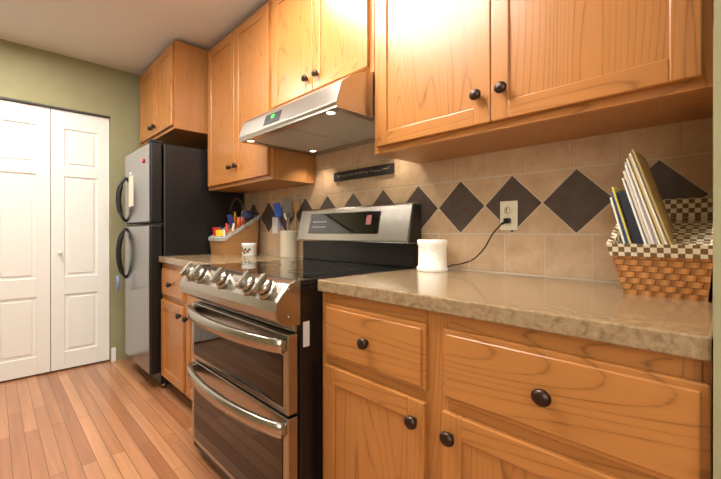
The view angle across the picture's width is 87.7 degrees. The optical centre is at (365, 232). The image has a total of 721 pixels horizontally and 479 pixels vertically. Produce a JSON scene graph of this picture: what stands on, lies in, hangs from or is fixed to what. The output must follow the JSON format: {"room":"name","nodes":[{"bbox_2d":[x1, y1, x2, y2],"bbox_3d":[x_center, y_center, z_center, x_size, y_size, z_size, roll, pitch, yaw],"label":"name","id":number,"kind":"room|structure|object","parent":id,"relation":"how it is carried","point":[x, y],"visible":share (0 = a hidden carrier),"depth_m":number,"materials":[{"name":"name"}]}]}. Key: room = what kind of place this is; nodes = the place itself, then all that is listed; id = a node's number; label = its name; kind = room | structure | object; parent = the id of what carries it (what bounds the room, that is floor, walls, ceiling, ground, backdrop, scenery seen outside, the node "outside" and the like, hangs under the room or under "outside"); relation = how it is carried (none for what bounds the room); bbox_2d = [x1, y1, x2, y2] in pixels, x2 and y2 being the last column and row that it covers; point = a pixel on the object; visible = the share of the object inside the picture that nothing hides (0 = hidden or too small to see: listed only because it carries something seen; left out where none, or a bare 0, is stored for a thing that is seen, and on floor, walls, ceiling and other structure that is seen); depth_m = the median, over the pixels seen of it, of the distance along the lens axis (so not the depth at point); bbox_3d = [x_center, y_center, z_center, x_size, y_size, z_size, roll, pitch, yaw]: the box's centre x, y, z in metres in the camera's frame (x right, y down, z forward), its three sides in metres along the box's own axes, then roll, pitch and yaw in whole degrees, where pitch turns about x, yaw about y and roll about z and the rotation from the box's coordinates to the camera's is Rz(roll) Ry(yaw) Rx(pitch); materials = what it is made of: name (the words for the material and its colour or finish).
{"room":"kitchen","nodes":[
{"label":"kitchen","id":0,"kind":"room"},
{"bbox_2d":[0,39,140,361],"bbox_3d":[-2.724,-0.145,2.585,3.320,2.440,0.120,0,0,-45],"label":"wall","id":1,"kind":"structure","parent":0,"point":[33,75],"depth_m":3.07,"materials":[{"name":"green paint"}]},
{"bbox_2d":[0,97,109,381],"bbox_3d":[-2.666,0.052,2.591,1.516,2.022,0.074,0,0,-45],"label":"bifold closet door","id":2,"kind":"structure","parent":1,"relation":"in","point":[54,197],"depth_m":2.87,"materials":[{"name":"white paint"}]},
{"bbox_2d":[111,347,115,361],"bbox_3d":[-1.111,1.021,0.468,2.380,0.115,5.158,0,0,-45],"label":"baseboard","id":3,"kind":"structure","parent":1,"relation":"attached to","point":[113,354],"depth_m":3.11,"materials":[{"name":"white paint"}]},
{"bbox_2d":[0,358,225,478],"bbox_3d":[-0.898,1.103,0.751,3.320,0.050,5.500,0,0,-45],"label":"floor","id":4,"kind":"structure","parent":0,"point":[129,418],"depth_m":2.07,"materials":[{"name":"brown wood"}]},
{"bbox_2d":[116,139,241,387],"bbox_3d":[-1.463,0.223,2.943,0.728,1.703,0.655,0,0,-45],"label":"fridge","id":5,"kind":"object","parent":4,"relation":"on","point":[174,206],"visible":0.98,"depth_m":2.65,"materials":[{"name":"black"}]},
{"bbox_2d":[159,254,312,401],"bbox_3d":[-0.872,0.619,2.438,0.659,0.914,0.875,0,0,-45],"label":"base cabinet","id":6,"kind":"object","parent":4,"relation":"on","point":[176,341],"visible":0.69,"depth_m":2.33,"materials":[{"name":"brown wood"}]},
{"bbox_2d":[208,198,259,255],"bbox_3d":[-0.968,-0.047,2.761,0.267,0.416,0.272,0,0,-45],"label":"basket","id":7,"kind":"object","parent":6,"relation":"on","point":[233,235],"visible":1,"depth_m":2.69,"materials":[{"name":"brown wicker"}]},
{"bbox_2d":[241,243,256,255],"bbox_3d":[-0.810,0.117,2.606,0.107,0.088,0.102,0,0,-45],"label":"jar candle","id":8,"kind":"object","parent":6,"relation":"on","point":[248,249],"visible":1,"depth_m":2.57,"materials":[{"name":"white ceramic"}]},
{"bbox_2d":[273,198,299,257],"bbox_3d":[-0.509,-0.028,2.436,0.108,0.380,0.207,0,0,-45],"label":"utensil crock","id":9,"kind":"object","parent":6,"relation":"on","point":[288,248],"visible":1,"depth_m":2.38,"materials":[{"name":"beige ceramic"}]},
{"bbox_2d":[179,202,420,478],"bbox_3d":[-0.326,0.470,1.751,0.797,1.212,0.858,0,0,-45],"label":"range","id":10,"kind":"object","parent":4,"relation":"on","point":[255,371],"visible":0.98,"depth_m":1.46,"materials":[{"name":"silver metal"}]},
{"bbox_2d":[318,269,712,478],"bbox_3d":[0.403,0.620,1.156,0.659,0.914,1.004,0,0,-45],"label":"base cabinet","id":11,"kind":"object","parent":4,"relation":"on","point":[455,374],"visible":0.98,"depth_m":0.85,"materials":[{"name":"brown wood"}]},
{"bbox_2d":[417,239,447,271],"bbox_3d":[0.285,0.097,1.595,0.132,0.132,0.132,0,0,-45],"label":"warmer","id":12,"kind":"object","parent":11,"relation":"on","point":[432,255],"visible":1,"depth_m":1.54,"materials":[{"name":"white ceramic"}]},
{"bbox_2d":[447,218,510,266],"bbox_3d":[0.456,0.046,1.514,0.250,0.202,0.028,0,0,30],"label":"cord","id":13,"kind":"object","parent":12,"relation":"attached to","point":[506,220],"visible":0.98,"depth_m":1.48,"materials":[{"name":"black plastic"}]},
{"bbox_2d":[606,149,712,301],"bbox_3d":[0.809,-0.029,1.014,0.270,0.386,0.220,0,0,-45],"label":"basket","id":14,"kind":"object","parent":11,"relation":"on","point":[657,245],"visible":1,"depth_m":0.98,"materials":[{"name":"brown wicker"}]},
{"bbox_2d":[0,0,268,74],"bbox_3d":[-0.898,-1.387,0.748,3.320,0.050,5.500,0,0,-45],"label":"ceiling","id":15,"kind":"structure","parent":0,"point":[138,37],"depth_m":2.48,"materials":[{"name":"white paint"}]},
{"bbox_2d":[242,156,315,204],"bbox_3d":[0.239,-0.144,1.881,0.112,2.440,5.500,0,0,-45],"label":"wall","id":16,"kind":"structure","parent":0,"point":[243,198],"depth_m":3.02,"materials":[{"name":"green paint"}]},
{"bbox_2d":[140,40,208,149],"bbox_3d":[-1.447,-1.033,3.070,0.579,0.615,0.835,0,0,-45],"label":"upper cabinet","id":17,"kind":"object","parent":16,"relation":"attached to","point":[174,93],"visible":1,"depth_m":2.73,"materials":[{"name":"brown wood"}]},
{"bbox_2d":[208,0,314,193],"bbox_3d":[-0.748,-0.817,2.528,0.354,1.025,0.879,0,0,-45],"label":"upper cabinet","id":18,"kind":"object","parent":16,"relation":"attached to","point":[239,75],"visible":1,"depth_m":2.35,"materials":[{"name":"brown wood"}]},
{"bbox_2d":[272,0,374,108],"bbox_3d":[-0.155,-0.999,1.931,0.354,0.660,0.796,0,0,-45],"label":"upper cabinet","id":19,"kind":"object","parent":16,"relation":"attached to","point":[317,44],"visible":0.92,"depth_m":1.80,"materials":[{"name":"brown wood"}]},
{"bbox_2d":[239,71,374,155],"bbox_3d":[-0.209,-0.571,1.876,0.510,0.196,0.790,0,0,-45],"label":"hood vent","id":20,"kind":"object","parent":19,"relation":"attached to","point":[338,115],"visible":0.85,"depth_m":1.68,"materials":[{"name":"silver metal"}]},
{"bbox_2d":[242,117,712,282],"bbox_3d":[0.054,-0.246,1.982,0.008,0.856,3.503,0,0,-45],"label":"tile backsplash","id":21,"kind":"structure","parent":16,"relation":"attached to","point":[560,192],"depth_m":1.42,"materials":[{"name":"beige tile"}]},
{"bbox_2d":[272,217,277,232],"bbox_3d":[-0.647,-0.052,2.669,0.016,0.116,0.072,0,0,-45],"label":"switch plate","id":22,"kind":"object","parent":21,"relation":"attached to","point":[274,225],"visible":0.92,"depth_m":2.66,"materials":[{"name":"white plastic"}]},
{"bbox_2d":[334,163,394,181],"bbox_3d":[-0.021,-0.322,2.039,0.015,0.052,0.460,0,0,-45],"label":"sign","id":23,"kind":"object","parent":21,"relation":"attached to","point":[378,170],"visible":1,"depth_m":2.01,"materials":[{"name":"black"}]},
{"bbox_2d":[500,200,517,229],"bbox_3d":[0.558,-0.065,1.462,0.008,0.115,0.070,0,0,-45],"label":"electrical outlet plate","id":24,"kind":"object","parent":21,"relation":"attached to","point":[508,209],"visible":0.98,"depth_m":1.46,"materials":[{"name":"beige plastic"}]},
{"bbox_2d":[375,0,713,163],"bbox_3d":[0.494,-0.825,1.278,0.354,1.005,1.038,0,0,-45],"label":"upper cabinet","id":25,"kind":"object","parent":16,"relation":"attached to","point":[457,78],"visible":1,"depth_m":1.12,"materials":[{"name":"brown wood"}]},
{"bbox_2d":[713,0,720,478],"bbox_3d":[0.795,-0.142,0.769,0.668,2.440,0.120,0,0,-45],"label":"wall","id":26,"kind":"structure","parent":0,"point":[717,245],"depth_m":0.56,"materials":[{"name":"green paint"}]}
]}

